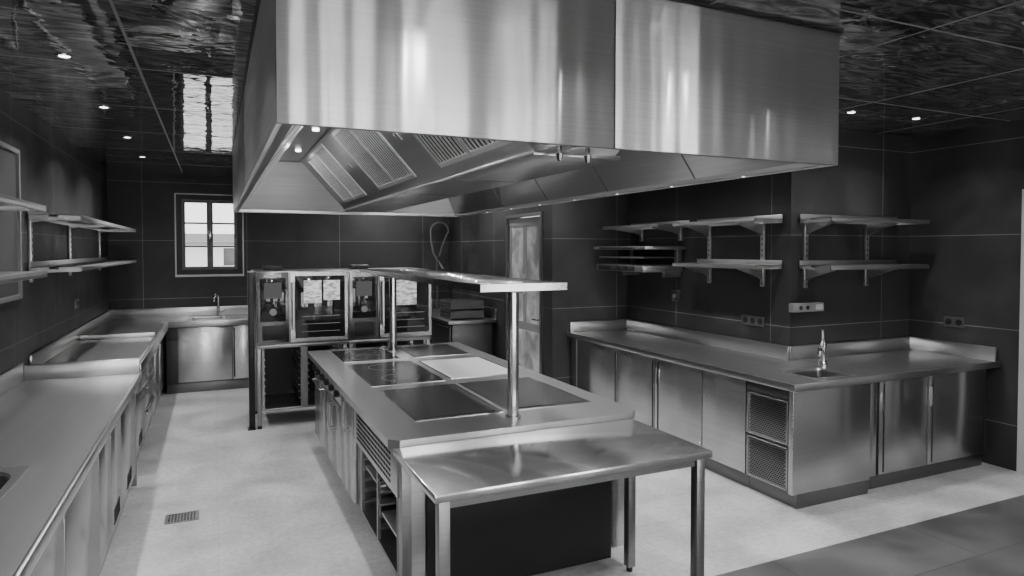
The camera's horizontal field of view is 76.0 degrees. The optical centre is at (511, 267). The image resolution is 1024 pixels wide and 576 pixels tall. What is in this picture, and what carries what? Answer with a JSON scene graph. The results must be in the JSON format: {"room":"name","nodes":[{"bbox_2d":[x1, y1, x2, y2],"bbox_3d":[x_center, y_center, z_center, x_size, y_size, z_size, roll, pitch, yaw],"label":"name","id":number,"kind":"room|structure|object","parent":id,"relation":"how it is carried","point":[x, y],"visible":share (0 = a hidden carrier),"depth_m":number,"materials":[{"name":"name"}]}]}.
{"room":"commercial kitchen","nodes":[
{"label":"commercial kitchen","id":0,"kind":"room"},
{"bbox_2d":[0,89,108,373],"bbox_3d":[-3.382,0.278,4.075,0.200,2.930,10.200,-1,2,-24],"label":"wall","id":1,"kind":"structure","parent":0,"point":[57,175],"depth_m":5.71,"materials":[{"name":"tile"}]},
{"bbox_2d":[0,147,17,297],"bbox_3d":[-3.353,-0.296,4.243,0.004,1.010,1.030,-1,2,-24],"label":"window","id":2,"kind":"structure","parent":1,"relation":"attached to","point":[8,219],"depth_m":4.52,"materials":[{"name":"grey"}]},
{"bbox_2d":[0,140,22,303],"bbox_3d":[-3.341,-0.296,4.243,0.025,1.070,1.100,-1,2,-24],"label":"trim","id":3,"kind":"structure","parent":1,"relation":"attached to","point":[4,145],"depth_m":4.71,"materials":[{"name":"grey metal"}]},
{"bbox_2d":[0,194,46,283],"bbox_3d":[-2.558,-0.107,2.928,0.359,0.560,2.250,-1,2,-24],"label":"wall shelf","id":4,"kind":"object","parent":1,"relation":"attached to","point":[7,203],"visible":1,"depth_m":3.65,"materials":[{"name":"metal"}]},
{"bbox_2d":[74,299,78,308],"bbox_3d":[-4.461,0.374,6.718,0.015,0.090,0.190,-1,2,-24],"label":"socket","id":5,"kind":"object","parent":1,"relation":"attached to","point":[76,302],"visible":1,"depth_m":6.66,"materials":[{"name":"grey plastic"}]},
{"bbox_2d":[27,211,136,282],"bbox_3d":[-4.304,-0.207,6.774,0.359,0.560,3.900,-1,2,-24],"label":"wall shelf","id":6,"kind":"object","parent":1,"relation":"attached to","point":[70,265],"visible":0.91,"depth_m":5.73,"materials":[{"name":"metal"}]},
{"bbox_2d":[107,169,448,383],"bbox_3d":[-3.253,0.127,9.841,5.200,2.930,0.200,-1,2,-24],"label":"wall","id":7,"kind":"structure","parent":0,"point":[142,201],"depth_m":9.34,"materials":[{"name":"tile"}]},
{"bbox_2d":[174,193,243,276],"bbox_3d":[-4.268,-0.448,9.256,0.884,1.162,0.030,-1,2,-24],"label":"trim","id":8,"kind":"structure","parent":7,"relation":"attached to","point":[176,275],"depth_m":9.22,"materials":[{"name":"grey"}]},
{"bbox_2d":[176,194,242,274],"bbox_3d":[-4.295,-0.459,9.315,0.860,1.130,0.110,-1,2,-24],"label":"window","id":9,"kind":"structure","parent":7,"relation":"in","point":[208,230],"depth_m":9.29,"materials":[{"name":"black glass"}]},
{"bbox_2d":[449,202,567,383],"bbox_3d":[-0.192,0.146,9.144,0.200,2.930,3.600,-1,2,-24],"label":"wall","id":10,"kind":"structure","parent":0,"point":[476,242],"depth_m":8.64,"materials":[{"name":"tile"}]},
{"bbox_2d":[505,212,542,373],"bbox_3d":[0.209,0.485,8.209,0.250,2.300,1.050,-1,2,-24],"label":"door","id":11,"kind":"structure","parent":10,"relation":"in","point":[523,232],"depth_m":8.12,"materials":[{"name":"metal"}]},
{"bbox_2d":[0,0,1023,173],"bbox_3d":[1.328,-1.259,4.909,9.500,0.100,13.300,-1,2,-24],"label":"ceiling","id":12,"kind":"structure","parent":0,"point":[170,73],"depth_m":3.81,"materials":[{"name":"metal"}]},
{"bbox_2d":[55,53,72,58],"bbox_3d":[-2.488,-1.172,3.640,0.086,0.008,0.086,-1,2,-24],"label":"recessed light","id":13,"kind":"object","parent":12,"relation":"in","point":[60,55],"visible":1,"depth_m":3.64,"materials":[{"name":"silver metal"}]},
{"bbox_2d":[97,106,110,108],"bbox_3d":[-3.079,-1.206,4.942,0.086,0.008,0.086,-1,2,-24],"label":"recessed light","id":14,"kind":"object","parent":12,"relation":"in","point":[102,107],"visible":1,"depth_m":4.94,"materials":[{"name":"silver metal"}]},
{"bbox_2d":[231,0,843,216],"bbox_3d":[-0.736,-0.870,5.245,2.654,0.695,5.624,-1,2,-24],"label":"extractor hood","id":15,"kind":"object","parent":12,"relation":"attached to","point":[436,108],"visible":1,"depth_m":2.82,"materials":[{"name":"metal"}]},
{"bbox_2d":[343,150,619,211],"bbox_3d":[-0.674,-0.565,5.128,0.450,0.017,4.720,-1,2,-24],"label":"drip tray","id":16,"kind":"object","parent":15,"relation":"on","point":[520,165],"depth_m":3.81,"materials":[{"name":"metal"}]},
{"bbox_2d":[845,111,856,113],"bbox_3d":[2.656,-1.211,5.128,0.086,0.008,0.086,-1,2,-24],"label":"recessed light","id":17,"kind":"object","parent":12,"relation":"in","point":[848,112],"visible":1,"depth_m":5.12,"materials":[{"name":"silver metal"}]},
{"bbox_2d":[100,384,1023,575],"bbox_3d":[1.328,1.770,4.988,9.500,0.100,13.300,-1,2,-24],"label":"floor","id":18,"kind":"structure","parent":0,"point":[270,500],"depth_m":4.50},
{"bbox_2d":[30,517,64,575],"bbox_3d":[-1.964,1.367,2.138,0.700,0.855,0.866,-1,2,-24],"label":"base cabinet","id":19,"kind":"object","parent":18,"relation":"on","point":[51,562],"visible":0.24,"depth_m":2.50,"materials":[{"name":"metal"}]},
{"bbox_2d":[64,455,99,575],"bbox_3d":[-2.323,1.346,2.930,0.700,0.855,0.866,-1,2,-24],"label":"base cabinet","id":20,"kind":"object","parent":18,"relation":"on","point":[82,517],"visible":0.31,"depth_m":3.08,"materials":[{"name":"metal"}]},
{"bbox_2d":[99,418,121,575],"bbox_3d":[-2.681,1.325,3.723,0.702,0.855,0.866,-1,2,-24],"label":"base cabinet","id":21,"kind":"object","parent":18,"relation":"on","point":[110,502],"visible":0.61,"depth_m":3.80,"materials":[{"name":"metal"}]},
{"bbox_2d":[0,358,141,575],"bbox_3d":[-2.317,1.249,2.936,0.772,1.010,4.400,-1,2,-24],"label":"countertop","id":22,"kind":"structure","parent":21,"relation":"on","point":[56,419],"depth_m":3.34,"materials":[{"name":"metal"}]},
{"bbox_2d":[0,476,8,488],"bbox_3d":[-2.194,0.979,2.551,0.338,0.170,0.478,-1,2,-24],"label":"basin","id":23,"kind":"object","parent":22,"relation":"in","point":[4,480],"depth_m":2.78,"materials":[{"name":"silver metal"}]},
{"bbox_2d":[114,391,135,533],"bbox_3d":[-3.041,1.305,4.515,0.702,0.855,0.866,-1,2,-24],"label":"base cabinet","id":24,"kind":"object","parent":18,"relation":"on","point":[127,418],"visible":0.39,"depth_m":4.59,"materials":[{"name":"metal"}]},
{"bbox_2d":[136,371,144,457],"bbox_3d":[-3.498,1.275,5.520,0.680,0.862,0.816,-1,2,-24],"label":"base cabinet","id":25,"kind":"object","parent":18,"relation":"on","point":[140,390],"visible":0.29,"depth_m":5.66,"materials":[{"name":"metal"}]},
{"bbox_2d":[28,305,247,372],"bbox_3d":[-3.667,0.770,7.263,1.897,0.320,4.177,-1,2,-24],"label":"countertop","id":26,"kind":"structure","parent":25,"relation":"on","point":[119,334],"depth_m":7.15,"materials":[{"name":"metal"}]},
{"bbox_2d":[193,317,221,319],"bbox_3d":[-4.113,0.794,8.848,0.368,0.190,0.338,-1,2,-24],"label":"basin","id":27,"kind":"object","parent":26,"relation":"in","point":[194,318],"depth_m":8.97,"materials":[{"name":"silver metal"}]},
{"bbox_2d":[213,293,225,315],"bbox_3d":[-4.106,0.522,9.125,0.118,0.316,0.209,1,2,25],"label":"faucet","id":28,"kind":"object","parent":26,"relation":"on","point":[216,294],"visible":1,"depth_m":9.17,"materials":[{"name":"silver metal"}]},
{"bbox_2d":[140,357,154,449],"bbox_3d":[-3.837,1.255,6.266,0.680,0.862,0.816,-1,2,-24],"label":"base cabinet","id":29,"kind":"object","parent":18,"relation":"on","point":[148,375],"visible":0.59,"depth_m":6.34,"materials":[{"name":"metal"}]},
{"bbox_2d":[148,347,158,428],"bbox_3d":[-4.182,1.236,7.005,0.662,0.862,0.806,-1,2,-24],"label":"base cabinet","id":30,"kind":"object","parent":18,"relation":"on","point":[155,361],"visible":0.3,"depth_m":7.11,"materials":[{"name":"metal"}]},
{"bbox_2d":[155,339,163,409],"bbox_3d":[-4.519,1.217,7.747,0.662,0.862,0.816,-1,2,-24],"label":"base cabinet","id":31,"kind":"object","parent":18,"relation":"on","point":[161,345],"visible":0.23,"depth_m":7.88,"materials":[{"name":"metal"}]},
{"bbox_2d":[164,510,198,524],"bbox_3d":[-2.281,1.729,4.530,0.210,0.006,0.170,-1,2,-24],"label":"floor drain","id":32,"kind":"object","parent":18,"relation":"on","point":[190,515],"visible":1,"depth_m":4.52,"materials":[{"name":"metal"}]},
{"bbox_2d":[166,325,248,393],"bbox_3d":[-4.036,1.186,8.931,1.156,0.862,0.742,-1,2,-24],"label":"base cabinet","id":33,"kind":"object","parent":18,"relation":"on","point":[204,358],"visible":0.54,"depth_m":8.56,"materials":[{"name":"metal"}]},
{"bbox_2d":[247,271,255,430],"bbox_3d":[-2.692,0.856,6.754,0.076,1.635,0.120,-1,2,-24],"label":"post","id":34,"kind":"object","parent":18,"relation":"on","point":[251,340],"visible":1,"depth_m":6.72,"materials":[{"name":"black metal"}]},
{"bbox_2d":[255,340,347,428],"bbox_3d":[-2.360,1.226,7.271,0.930,0.868,0.770,-1,2,-24],"label":"stand","id":35,"kind":"object","parent":18,"relation":"on","point":[284,373],"visible":0.54,"depth_m":7.31,"materials":[{"name":"metal"}]},
{"bbox_2d":[262,391,314,410],"bbox_3d":[-2.358,1.470,7.273,0.830,0.020,0.720,-1,2,-24],"label":"shelf","id":36,"kind":"object","parent":35,"relation":"attached to","point":[275,400],"depth_m":7.14,"materials":[{"name":"metal"}]},
{"bbox_2d":[252,265,347,344],"bbox_3d":[-2.337,0.387,7.197,0.930,0.810,0.884,-1,2,-24],"label":"oven","id":37,"kind":"object","parent":35,"relation":"on","point":[291,306],"visible":0.98,"depth_m":6.86,"materials":[{"name":"metal"}]},
{"bbox_2d":[338,336,430,348],"bbox_3d":[-1.509,1.216,7.657,0.930,0.868,0.770,-1,2,-24],"label":"stand","id":38,"kind":"object","parent":18,"relation":"on","point":[364,343],"visible":0.13,"depth_m":7.45,"materials":[{"name":"metal"}]},
{"bbox_2d":[339,264,430,339],"bbox_3d":[-1.485,0.377,7.583,0.930,0.810,0.884,-1,2,-24],"label":"oven","id":39,"kind":"object","parent":38,"relation":"on","point":[368,295],"visible":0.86,"depth_m":7.22,"materials":[{"name":"metal"}]},
{"bbox_2d":[413,319,491,354],"bbox_3d":[-0.941,1.169,9.709,0.620,0.855,1.896,-1,2,-24],"label":"dishwasher","id":40,"kind":"object","parent":18,"relation":"on","point":[478,336],"visible":0.41,"depth_m":8.89,"materials":[{"name":"metal"}]},
{"bbox_2d":[431,299,496,324],"bbox_3d":[-0.933,0.641,9.698,0.697,0.190,1.997,-1,2,-24],"label":"countertop","id":41,"kind":"structure","parent":40,"relation":"on","point":[490,314],"depth_m":9.00,"materials":[{"name":"metal"}]},
{"bbox_2d":[430,222,448,308],"bbox_3d":[-1.154,-0.025,10.454,0.288,1.404,0.204,0,2,5],"label":"faucet","id":42,"kind":"object","parent":41,"relation":"on","point":[438,262],"visible":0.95,"depth_m":10.47,"materials":[{"name":"grey metal"}]},
{"bbox_2d":[440,308,483,319],"bbox_3d":[-0.706,0.647,9.176,0.480,0.115,0.460,-1,2,-24],"label":"basket","id":43,"kind":"object","parent":41,"relation":"on","point":[455,314],"visible":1,"depth_m":8.99,"materials":[{"name":"grey plastic"}]},
{"bbox_2d":[440,299,483,310],"bbox_3d":[-0.706,0.523,9.173,0.480,0.115,0.460,-1,2,-24],"label":"basket","id":44,"kind":"object","parent":43,"relation":"on","point":[450,304],"visible":1,"depth_m":9.01,"materials":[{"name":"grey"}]},
{"bbox_2d":[307,342,634,575],"bbox_3d":[-0.586,1.269,5.018,1.490,0.900,3.200,-1,2,-24],"label":"kitchen island","id":45,"kind":"object","parent":18,"relation":"on","point":[359,429],"visible":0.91,"depth_m":3.74,"materials":[{"name":"metal"}]},
{"bbox_2d":[365,464,388,487],"bbox_3d":[-0.646,1.303,4.195,0.500,0.015,0.410,-1,2,-24],"label":"shelf","id":46,"kind":"object","parent":45,"relation":"on","point":[371,469],"depth_m":4.14,"materials":[{"name":"metal"}]},
{"bbox_2d":[381,509,396,537],"bbox_3d":[-0.460,1.454,3.789,0.500,0.015,0.410,-1,2,-24],"label":"shelf","id":47,"kind":"object","parent":45,"relation":"on","point":[390,516],"depth_m":3.77,"materials":[{"name":"metal"}]},
{"bbox_2d":[307,342,634,448],"bbox_3d":[-0.586,0.842,5.007,1.490,0.045,3.200,-1,2,-24],"label":"island countertop","id":48,"kind":"structure","parent":45,"relation":"on","point":[390,424],"depth_m":3.85,"materials":[{"name":"metal"}]},
{"bbox_2d":[331,348,400,362],"bbox_3d":[-1.332,0.793,5.925,0.490,0.004,0.650,-1,2,-24],"label":"induction hob","id":49,"kind":"object","parent":48,"relation":"in","point":[380,353],"visible":1,"depth_m":5.88,"materials":[{"name":"black glass"}]},
{"bbox_2d":[347,360,445,386],"bbox_3d":[-0.923,0.815,5.084,0.540,0.004,0.940,-1,2,-24],"label":"induction hob","id":50,"kind":"object","parent":48,"relation":"in","point":[396,372],"visible":1,"depth_m":5.02,"materials":[{"name":"black glass"}]},
{"bbox_2d":[397,344,469,357],"bbox_3d":[-0.754,0.786,6.187,0.520,0.004,0.650,-1,2,-24],"label":"griddle","id":51,"kind":"object","parent":48,"relation":"on","point":[444,349],"visible":0.95,"depth_m":6.17,"materials":[{"name":"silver metal"}]},
{"bbox_2d":[379,384,503,421],"bbox_3d":[-0.473,0.840,4.135,0.535,0.004,0.880,-1,2,-24],"label":"griddle","id":52,"kind":"object","parent":48,"relation":"on","point":[423,403],"visible":1,"depth_m":4.07,"materials":[{"name":"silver metal"}]},
{"bbox_2d":[418,357,506,378],"bbox_3d":[-0.372,0.809,5.322,0.560,0.004,0.840,-1,2,-24],"label":"griddle","id":53,"kind":"object","parent":48,"relation":"on","point":[454,368],"visible":0.85,"depth_m":5.28,"materials":[{"name":"silver metal"}]},
{"bbox_2d":[359,268,566,419],"bbox_3d":[-0.590,0.435,5.016,0.520,0.768,3.200,-1,2,-24],"label":"shelf","id":54,"kind":"object","parent":48,"relation":"on","point":[513,287],"visible":1,"depth_m":3.69,"materials":[{"name":"metal"}]},
{"bbox_2d":[458,377,590,409],"bbox_3d":[0.055,0.834,4.375,0.565,0.004,0.880,-1,2,-24],"label":"griddle","id":55,"kind":"object","parent":48,"relation":"on","point":[533,393],"visible":0.79,"depth_m":4.32,"materials":[{"name":"silver metal"}]},
{"bbox_2d":[393,419,712,575],"bbox_3d":[0.197,1.332,3.234,1.420,0.868,0.682,-1,2,-24],"label":"side table","id":56,"kind":"object","parent":18,"relation":"on","point":[452,474],"visible":1,"depth_m":3.13,"materials":[{"name":"metal"}]},
{"bbox_2d":[571,338,616,401],"bbox_3d":[1.226,1.232,7.278,0.782,0.855,0.936,-1,2,-24],"label":"base cabinet","id":57,"kind":"object","parent":18,"relation":"on","point":[593,366],"visible":0.16,"depth_m":7.07,"materials":[{"name":"metal"}]},
{"bbox_2d":[617,349,654,426],"bbox_3d":[1.550,1.251,6.564,0.782,0.855,0.626,-1,2,-24],"label":"base cabinet","id":58,"kind":"object","parent":18,"relation":"on","point":[635,372],"visible":0.12,"depth_m":6.35,"materials":[{"name":"metal"}]},
{"bbox_2d":[654,358,705,467],"bbox_3d":[1.811,1.267,5.973,0.796,0.855,0.656,-1,2,-24],"label":"base cabinet","id":59,"kind":"object","parent":18,"relation":"on","point":[678,412],"visible":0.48,"depth_m":5.78,"materials":[{"name":"metal"}]},
{"bbox_2d":[702,370,749,487],"bbox_3d":[2.057,1.280,5.449,0.780,0.855,0.496,-1,2,-24],"label":"base cabinet","id":60,"kind":"object","parent":18,"relation":"on","point":[724,432],"visible":0.33,"depth_m":5.27,"materials":[{"name":"metal"}]},
{"bbox_2d":[746,381,793,507],"bbox_3d":[2.019,1.294,4.921,0.286,0.855,0.426,-1,2,-24],"label":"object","id":61,"kind":"object","parent":18,"relation":"on","point":[767,418],"visible":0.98,"depth_m":4.86,"materials":[{"name":"metal"}]},
{"bbox_2d":[788,383,870,508],"bbox_3d":[2.338,1.300,4.807,0.800,0.850,0.038,-1,2,-24],"label":"base cabinet","id":62,"kind":"object","parent":18,"relation":"on","point":[829,429],"visible":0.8,"depth_m":4.78,"materials":[{"name":"metal"}]},
{"bbox_2d":[868,383,876,489],"bbox_3d":[2.597,1.283,5.331,0.091,0.855,0.740,-1,2,-24],"label":"base cabinet","id":63,"kind":"object","parent":18,"relation":"on","point":[873,408],"visible":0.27,"depth_m":5.00,"materials":[{"name":"metal"}]},
{"bbox_2d":[870,369,985,488],"bbox_3d":[3.281,1.276,5.633,1.396,0.855,0.756,-1,2,-24],"label":"base cabinet","id":64,"kind":"object","parent":18,"relation":"on","point":[926,426],"visible":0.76,"depth_m":5.28,"materials":[{"name":"metal"}]},
{"bbox_2d":[567,319,1000,392],"bbox_3d":[2.390,0.789,6.549,2.395,0.260,3.268,-1,2,-24],"label":"countertop","id":65,"kind":"structure","parent":64,"relation":"on","point":[850,363],"depth_m":5.79,"materials":[{"name":"metal"}]},
{"bbox_2d":[793,370,842,377],"bbox_3d":[2.354,0.893,5.051,0.368,0.130,0.278,-1,2,-24],"label":"basin","id":66,"kind":"object","parent":65,"relation":"in","point":[807,373],"depth_m":5.18,"materials":[{"name":"silver metal"}]},
{"bbox_2d":[817,330,827,366],"bbox_3d":[2.479,0.659,5.269,0.071,0.304,0.258,1,2,38],"label":"faucet","id":67,"kind":"object","parent":65,"relation":"on","point":[821,351],"visible":1,"depth_m":5.32,"materials":[{"name":"silver metal"}]},
{"bbox_2d":[568,194,627,384],"bbox_3d":[1.066,0.180,7.848,1.020,2.930,0.200,-1,2,-24],"label":"wall","id":68,"kind":"structure","parent":0,"point":[594,294],"depth_m":7.69,"materials":[{"name":"tile"}]},
{"bbox_2d":[627,169,807,359],"bbox_3d":[1.987,0.207,6.811,0.200,2.930,2.450,-1,2,-24],"label":"wall","id":69,"kind":"structure","parent":0,"point":[718,306],"depth_m":6.35,"materials":[{"name":"tile"}]},
{"bbox_2d":[594,246,685,277],"bbox_3d":[1.370,-0.064,7.210,0.589,0.330,1.000,-1,2,-24],"label":"grill","id":70,"kind":"object","parent":69,"relation":"attached to","point":[668,271],"visible":0.94,"depth_m":6.91,"materials":[{"name":"metal"}]},
{"bbox_2d":[594,246,685,249],"bbox_3d":[1.383,-0.211,7.213,0.520,0.035,1.000,-1,2,-24],"label":"shelf","id":71,"kind":"object","parent":70,"relation":"attached to","point":[632,247],"depth_m":6.80,"materials":[{"name":"metal"}]},
{"bbox_2d":[597,264,682,271],"bbox_3d":[1.387,0.006,7.220,0.510,0.070,0.900,-1,2,-24],"label":"tray","id":72,"kind":"object","parent":70,"relation":"on","point":[608,267],"depth_m":6.88,"materials":[{"name":"metal"}]},
{"bbox_2d":[602,220,688,240],"bbox_3d":[1.456,-0.394,7.214,0.419,0.210,1.050,-1,2,-24],"label":"wall shelf","id":73,"kind":"object","parent":69,"relation":"attached to","point":[638,228],"visible":0.91,"depth_m":7.04,"materials":[{"name":"metal"}]},
{"bbox_2d":[672,290,680,301],"bbox_3d":[1.753,0.306,7.021,0.054,0.120,0.120,-1,2,-24],"label":"control box","id":74,"kind":"object","parent":69,"relation":"attached to","point":[676,294],"visible":1,"depth_m":6.99,"materials":[{"name":"grey paint"}]},
{"bbox_2d":[672,214,782,286],"bbox_3d":[1.990,-0.151,6.139,0.339,0.640,1.100,-1,2,-24],"label":"wall shelf","id":75,"kind":"object","parent":69,"relation":"attached to","point":[757,268],"visible":1,"depth_m":5.93,"materials":[{"name":"metal"}]},
{"bbox_2d":[742,314,764,326],"bbox_3d":[2.227,0.491,6.030,0.015,0.091,0.271,-1,2,-24],"label":"socket","id":76,"kind":"object","parent":69,"relation":"attached to","point":[746,319],"visible":1,"depth_m":6.02,"materials":[{"name":"grey plastic"}]},
{"bbox_2d":[806,129,911,344],"bbox_3d":[3.162,0.225,6.109,1.360,2.930,0.200,-1,2,-24],"label":"wall pillar","id":77,"kind":"structure","parent":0,"point":[871,176],"depth_m":6.00,"materials":[{"name":"tile"}]},
{"bbox_2d":[789,302,823,312],"bbox_3d":[2.562,0.349,5.693,0.360,0.075,0.065,-1,2,-24],"label":"power outlet","id":78,"kind":"object","parent":77,"relation":"attached to","point":[811,306],"visible":1,"depth_m":5.65,"materials":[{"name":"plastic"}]},
{"bbox_2d":[799,214,929,287],"bbox_3d":[3.114,-0.141,5.781,1.250,0.640,0.339,-1,2,-24],"label":"wall shelf","id":79,"kind":"object","parent":77,"relation":"attached to","point":[811,269],"visible":1,"depth_m":5.70,"materials":[{"name":"metal"}]},
{"bbox_2d":[909,119,1023,470],"bbox_3d":[4.316,0.242,5.453,0.200,2.930,2.350,-1,2,-24],"label":"wall","id":80,"kind":"structure","parent":0,"point":[968,183],"depth_m":5.73,"materials":[{"name":"tile"}]},
{"bbox_2d":[944,316,964,327],"bbox_3d":[3.991,0.495,5.916,0.015,0.090,0.180,-1,2,-24],"label":"socket","id":81,"kind":"object","parent":80,"relation":"attached to","point":[959,322],"visible":1,"depth_m":5.91,"materials":[{"name":"grey plastic"}]},
{"bbox_2d":[945,318,951,324],"bbox_3d":[3.967,0.494,5.954,0.003,0.056,0.056,-1,2,-24],"label":"outlet","id":82,"kind":"object","parent":81,"relation":"attached to","point":[948,321],"depth_m":5.95,"materials":[{"name":"black plastic"}]},
{"bbox_2d":[955,319,961,325],"bbox_3d":[4.004,0.496,5.872,0.003,0.056,0.056,-1,2,-24],"label":"outlet","id":83,"kind":"object","parent":81,"relation":"attached to","point":[958,322],"depth_m":5.87,"materials":[{"name":"black plastic"}]},
{"bbox_2d":[1016,189,1023,473],"bbox_3d":[4.506,0.544,5.019,0.220,2.350,0.990,-1,2,-24],"label":"door","id":84,"kind":"structure","parent":80,"relation":"in","point":[1020,421],"depth_m":5.41,"materials":[{"name":"grey paint"}]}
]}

